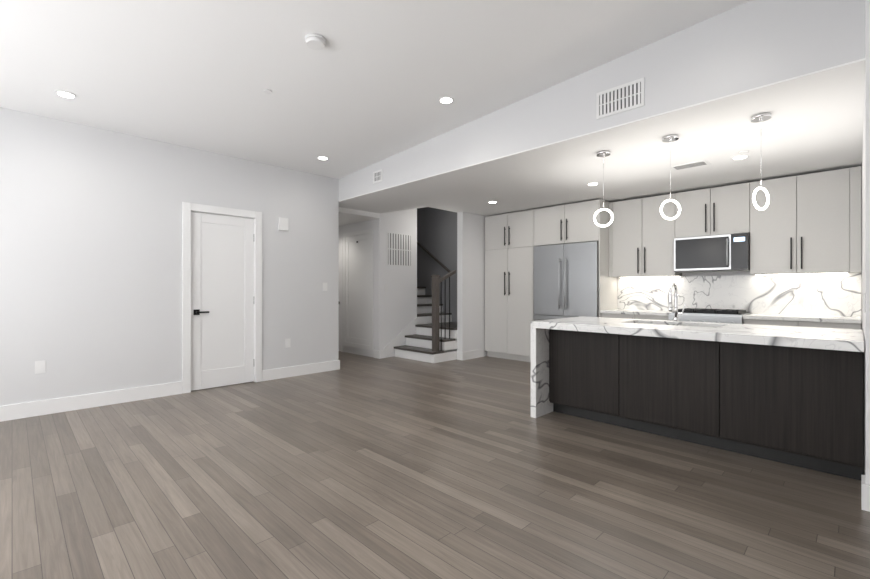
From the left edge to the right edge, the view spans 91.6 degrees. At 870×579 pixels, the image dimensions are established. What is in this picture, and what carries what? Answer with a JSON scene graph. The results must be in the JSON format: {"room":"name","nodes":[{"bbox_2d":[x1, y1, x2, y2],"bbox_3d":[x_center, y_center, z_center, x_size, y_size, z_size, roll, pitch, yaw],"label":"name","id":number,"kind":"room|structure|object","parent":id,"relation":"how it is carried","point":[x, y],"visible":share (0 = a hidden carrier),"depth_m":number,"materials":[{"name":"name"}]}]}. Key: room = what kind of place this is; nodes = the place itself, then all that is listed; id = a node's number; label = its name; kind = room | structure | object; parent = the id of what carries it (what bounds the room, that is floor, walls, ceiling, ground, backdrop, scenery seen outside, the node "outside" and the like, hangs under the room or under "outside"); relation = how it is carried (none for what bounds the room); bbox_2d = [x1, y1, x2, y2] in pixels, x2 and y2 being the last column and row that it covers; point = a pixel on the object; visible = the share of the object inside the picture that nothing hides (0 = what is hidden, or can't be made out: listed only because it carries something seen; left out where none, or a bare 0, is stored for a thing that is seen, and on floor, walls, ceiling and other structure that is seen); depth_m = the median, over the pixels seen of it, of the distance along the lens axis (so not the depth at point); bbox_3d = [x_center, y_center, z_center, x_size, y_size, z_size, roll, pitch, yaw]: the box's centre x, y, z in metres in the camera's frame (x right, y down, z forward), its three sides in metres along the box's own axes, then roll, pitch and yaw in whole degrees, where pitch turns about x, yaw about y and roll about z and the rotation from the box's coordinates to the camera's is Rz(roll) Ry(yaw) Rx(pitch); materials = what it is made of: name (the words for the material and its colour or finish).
{"room":"kitchen","nodes":[
{"label":"kitchen","id":0,"kind":"room"},
{"bbox_2d":[0,107,338,405],"bbox_3d":[-3.327,-0.300,4.564,0.120,3.000,5.190,0,0,45],"label":"wall","id":1,"kind":"structure","parent":0,"point":[90,260],"depth_m":4.48,"materials":[{"name":"paint"}]},
{"bbox_2d":[35,360,45,373],"bbox_3d":[-3.766,0.740,4.035,0.008,0.120,0.075,0,0,45],"label":"electrical outlet","id":2,"kind":"object","parent":1,"relation":"attached to","point":[40,366],"visible":1,"depth_m":4.03,"materials":[{"name":"white plastic"}]},
{"bbox_2d":[0,381,181,421],"bbox_3d":[-3.962,1.130,3.834,0.016,0.140,2.958,0,0,45],"label":"baseboard","id":3,"kind":"structure","parent":1,"relation":"attached to","point":[37,408],"depth_m":4.26,"materials":[{"name":"paint"}]},
{"bbox_2d":[182,202,261,392],"bbox_3d":[-2.626,0.095,5.242,0.154,2.210,0.920,0,0,45],"label":"door","id":4,"kind":"structure","parent":1,"relation":"attached to","point":[221,296],"depth_m":5.21,"materials":[{"name":"paint"}]},
{"bbox_2d":[278,217,287,230],"bbox_3d":[-2.054,-0.885,5.731,0.030,0.170,0.130,0,0,45],"label":"thermostat","id":5,"kind":"object","parent":1,"relation":"attached to","point":[282,224],"depth_m":5.71,"materials":[{"name":"white plastic"}]},
{"bbox_2d":[285,338,290,347],"bbox_3d":[-2.012,0.733,5.788,0.008,0.120,0.075,0,0,45],"label":"electrical outlet","id":6,"kind":"object","parent":1,"relation":"attached to","point":[287,342],"visible":1,"depth_m":5.78,"materials":[{"name":"white plastic"}]},
{"bbox_2d":[262,360,339,380],"bbox_3d":[-1.854,1.130,5.955,0.036,0.140,1.174,0,0,45],"label":"baseboard","id":7,"kind":"structure","parent":1,"relation":"attached to","point":[278,373],"depth_m":5.90,"materials":[{"name":"paint"}]},
{"bbox_2d":[323,283,326,290],"bbox_3d":[-1.609,-0.040,6.191,0.008,0.120,0.075,0,0,45],"label":"light switch","id":8,"kind":"object","parent":1,"relation":"attached to","point":[324,286],"visible":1,"depth_m":6.19,"materials":[{"name":"white plastic"}]},
{"bbox_2d":[0,0,749,178],"bbox_3d":[-0.951,-1.892,2.188,6.840,0.476,5.190,0,0,45],"label":"ceiling","id":9,"kind":"structure","parent":0,"point":[372,82],"depth_m":3.34,"materials":[{"name":"paint"}]},
{"bbox_2d":[55,90,76,98],"bbox_3d":[-3.203,-1.693,3.670,0.146,0.012,0.146,0,0,45],"label":"recessed light","id":10,"kind":"object","parent":9,"relation":"in","point":[65,94],"visible":1,"depth_m":3.66,"materials":[{"name":"white plastic"}]},
{"bbox_2d":[264,89,271,93],"bbox_3d":[-1.478,-1.749,3.741,0.070,0.012,0.070,0,0,45],"label":"detector","id":11,"kind":"object","parent":9,"relation":"attached to","point":[267,91],"visible":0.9,"depth_m":3.72,"materials":[{"name":"white plastic"}]},
{"bbox_2d":[305,34,325,49],"bbox_3d":[-0.863,-1.783,3.055,0.150,0.040,0.150,0,0,45],"label":"smoke detector","id":12,"kind":"object","parent":9,"relation":"attached to","point":[315,41],"visible":1,"depth_m":3.02,"materials":[{"name":"white plastic"}]},
{"bbox_2d":[317,156,328,159],"bbox_3d":[-1.442,-1.692,5.445,0.146,0.012,0.146,0,0,45],"label":"recessed light","id":13,"kind":"object","parent":9,"relation":"in","point":[322,157],"visible":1,"depth_m":5.44,"materials":[{"name":"white plastic"}]},
{"bbox_2d":[439,96,453,103],"bbox_3d":[0.106,-1.801,4.023,0.146,0.012,0.146,0,0,45],"label":"recessed light","id":14,"kind":"object","parent":9,"relation":"in","point":[446,100],"visible":1,"depth_m":4.02,"materials":[{"name":"white plastic"}]},
{"bbox_2d":[339,0,864,203],"bbox_3d":[0.877,-1.785,4.101,6.720,0.930,0.100,0,0,45],"label":"ceiling bulkhead","id":15,"kind":"object","parent":9,"relation":"attached to","point":[750,48],"visible":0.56,"depth_m":3.15,"materials":[{"name":"paint"}]},
{"bbox_2d":[373,169,382,183],"bbox_3d":[-0.767,-1.515,5.668,0.198,0.158,0.008,0,0,45],"label":"air vent","id":16,"kind":"object","parent":15,"relation":"attached to","point":[377,176],"visible":1,"depth_m":5.66,"materials":[{"name":"white plastic"}]},
{"bbox_2d":[596,77,643,118],"bbox_3d":[1.489,-1.535,3.412,0.378,0.218,0.008,0,0,45],"label":"air vent","id":17,"kind":"object","parent":15,"relation":"attached to","point":[621,98],"visible":1,"depth_m":3.40,"materials":[{"name":"white plastic"}]},
{"bbox_2d":[339,209,416,357],"bbox_3d":[-1.446,-0.500,8.446,2.250,3.400,0.880,0,0,45],"label":"wall","id":18,"kind":"structure","parent":0,"point":[394,310],"depth_m":7.56,"materials":[{"name":"paint"}]},
{"bbox_2d":[339,229,372,351],"bbox_3d":[-1.801,0.062,8.126,1.950,2.275,0.075,0,0,45],"label":"door","id":19,"kind":"structure","parent":18,"relation":"attached to","point":[355,289],"depth_m":7.83,"materials":[{"name":"paint"}]},
{"bbox_2d":[387,232,411,266],"bbox_3d":[-0.640,-0.720,7.655,0.008,0.600,0.580,0,0,45],"label":"air vent","id":20,"kind":"object","parent":18,"relation":"in","point":[399,249],"visible":1,"depth_m":7.65,"materials":[{"name":"white plastic"}]},
{"bbox_2d":[0,351,869,578],"bbox_3d":[-0.686,1.230,4.292,9.600,0.060,8.700,0,0,45],"label":"floor","id":21,"kind":"structure","parent":0,"point":[355,466],"depth_m":2.50,"materials":[{"name":"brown wood"}]},
{"bbox_2d":[384,270,456,362],"bbox_3d":[-0.719,0.210,8.459,3.252,1.980,1.746,0,0,45],"label":"staircase","id":22,"kind":"structure","parent":21,"relation":"on","point":[435,341],"depth_m":7.35,"materials":[{"name":"paint"}]},
{"bbox_2d":[485,210,532,361],"bbox_3d":[1.447,-0.050,7.414,0.998,2.500,0.660,0,0,45],"label":"pantry cabinet","id":23,"kind":"object","parent":21,"relation":"on","point":[508,278],"visible":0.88,"depth_m":7.18,"materials":[{"name":"white wood"}]},
{"bbox_2d":[534,241,598,320],"bbox_3d":[2.163,0.253,6.644,1.045,1.895,0.717,0,0,45],"label":"refrigerator","id":24,"kind":"object","parent":21,"relation":"on","point":[566,280],"visible":0.54,"depth_m":6.39,"materials":[{"name":"silver metal"}]},
{"bbox_2d":[533,199,616,320],"bbox_3d":[2.190,-0.050,6.671,1.097,2.500,0.660,0,0,45],"label":"tall cabinet","id":25,"kind":"object","parent":21,"relation":"on","point":[566,224],"visible":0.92,"depth_m":6.33,"materials":[{"name":"white wood"}]},
{"bbox_2d":[531,322,863,480],"bbox_3d":[2.049,0.780,3.572,2.206,0.840,1.050,0,0,45],"label":"kitchen island","id":26,"kind":"object","parent":21,"relation":"on","point":[792,395],"depth_m":3.13,"materials":[{"name":"brown wood"}]},
{"bbox_2d":[719,326,862,341],"bbox_3d":[2.664,0.330,3.198,0.806,0.060,0.430,0,0,45],"label":"island countertop","id":27,"kind":"structure","parent":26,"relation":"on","point":[763,331],"depth_m":2.95,"materials":[{"name":"white stone"}]},
{"bbox_2d":[668,308,751,323],"bbox_3d":[3.466,0.718,5.347,0.772,0.925,0.697,0,0,45],"label":"range","id":28,"kind":"object","parent":21,"relation":"on","point":[734,316],"visible":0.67,"depth_m":5.15,"materials":[{"name":"silver metal"}]},
{"bbox_2d":[417,207,456,323],"bbox_3d":[-0.057,-0.500,9.122,3.260,3.400,0.120,0,0,45],"label":"wall","id":29,"kind":"structure","parent":0,"point":[437,233],"depth_m":8.89,"materials":[{"name":"grey paint"}]},
{"bbox_2d":[417,241,450,272],"bbox_3d":[-0.290,-0.948,9.213,1.800,1.293,0.084,0,0,45],"label":"wall-mounted handrail","id":30,"kind":"object","parent":29,"relation":"attached to","point":[434,258],"visible":0.5,"depth_m":8.90,"materials":[{"name":"brown wood"}]},
{"bbox_2d":[457,212,486,355],"bbox_3d":[0.849,-0.300,7.637,0.120,3.000,1.200,0,0,45],"label":"wall","id":31,"kind":"structure","parent":0,"point":[470,281],"depth_m":7.32,"materials":[{"name":"paint"}]},
{"bbox_2d":[460,349,483,359],"bbox_3d":[0.659,1.130,7.366,0.036,0.140,0.581,0,0,45],"label":"baseboard","id":32,"kind":"structure","parent":31,"relation":"attached to","point":[478,353],"depth_m":7.33,"materials":[{"name":"paint"}]},
{"bbox_2d":[339,67,864,225],"bbox_3d":[1.107,-1.670,6.085,9.200,0.860,3.030,0,0,45],"label":"ceiling","id":33,"kind":"structure","parent":0,"point":[813,126],"depth_m":4.29,"materials":[{"name":"paint"}]},
{"bbox_2d":[587,182,598,185],"bbox_3d":[1.973,-1.318,5.282,0.146,0.012,0.146,0,0,45],"label":"recessed light","id":34,"kind":"object","parent":33,"relation":"in","point":[592,183],"visible":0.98,"depth_m":5.27,"materials":[{"name":"white plastic"}]},
{"bbox_2d":[594,150,612,226],"bbox_3d":[1.619,-0.961,4.066,0.162,0.718,0.124,0,0,45],"label":"pendant light","id":35,"kind":"object","parent":33,"relation":"hanging from","point":[603,153],"visible":1,"depth_m":4.06,"materials":[{"name":"silver metal"}]},
{"bbox_2d":[660,134,680,219],"bbox_3d":[2.033,-0.961,3.652,0.130,0.718,0.130,0,0,45],"label":"pendant light","id":36,"kind":"object","parent":33,"relation":"hanging from","point":[670,138],"visible":1,"depth_m":3.65,"materials":[{"name":"silver metal"}]},
{"bbox_2d":[671,160,710,170],"bbox_3d":[2.701,-1.315,4.483,0.340,0.010,0.180,0,0,45],"label":"ceiling vent","id":37,"kind":"object","parent":33,"relation":"in","point":[691,165],"visible":0.96,"depth_m":4.47,"materials":[{"name":"white plastic"}]},
{"bbox_2d":[731,155,748,159],"bbox_3d":[3.041,-1.318,4.214,0.146,0.012,0.146,0,0,45],"label":"recessed light","id":38,"kind":"object","parent":33,"relation":"in","point":[738,157],"visible":0.96,"depth_m":4.21,"materials":[{"name":"white plastic"}]},
{"bbox_2d":[751,112,770,209],"bbox_3d":[2.475,-0.961,3.210,0.124,0.718,0.162,0,0,45],"label":"pendant light","id":39,"kind":"object","parent":33,"relation":"hanging from","point":[762,117],"visible":1,"depth_m":3.19,"materials":[{"name":"silver metal"}]},
{"bbox_2d":[617,169,861,318],"bbox_3d":[3.002,-0.300,6.417,4.890,3.000,0.120,0,0,45],"label":"wall","id":40,"kind":"structure","parent":0,"point":[716,273],"depth_m":5.46,"materials":[{"name":"paint"}]},
{"bbox_2d":[609,193,681,277],"bbox_3d":[3.012,-0.738,6.086,0.888,1.105,0.326,0,0,45],"label":"upper cabinet","id":41,"kind":"object","parent":40,"relation":"attached to","point":[641,241],"depth_m":5.95,"materials":[{"name":"white wood"}]},
{"bbox_2d":[677,183,748,237],"bbox_3d":[3.612,-0.988,5.486,0.809,0.605,0.326,0,0,45],"label":"upper cabinet","id":42,"kind":"object","parent":40,"relation":"attached to","point":[723,210],"depth_m":5.33,"materials":[{"name":"white wood"}]},
{"bbox_2d":[674,233,749,272],"bbox_3d":[3.567,-0.458,5.441,0.798,0.445,0.449,0,0,45],"label":"microwave","id":43,"kind":"object","parent":42,"relation":"attached to","point":[722,253],"visible":0.92,"depth_m":5.29,"materials":[{"name":"silver metal"}]},
{"bbox_2d":[600,273,861,329],"bbox_3d":[3.525,0.508,5.357,2.643,1.383,0.630,0,0,45],"label":"backsplash","id":44,"kind":"structure","parent":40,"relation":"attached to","point":[833,301],"depth_m":5.24,"materials":[{"name":"stone"}]},
{"bbox_2d":[749,167,852,273],"bbox_3d":[4.202,-0.738,4.895,0.861,1.105,0.326,0,0,45],"label":"upper cabinet","id":45,"kind":"object","parent":40,"relation":"attached to","point":[806,224],"depth_m":4.74,"materials":[{"name":"white wood"}]},
{"bbox_2d":[862,0,869,484],"bbox_3d":[3.564,-0.525,3.429,0.130,3.450,3.310,0,0,45],"label":"wall","id":46,"kind":"structure","parent":0,"point":[866,222],"depth_m":2.30,"materials":[{"name":"paint"}]}
]}

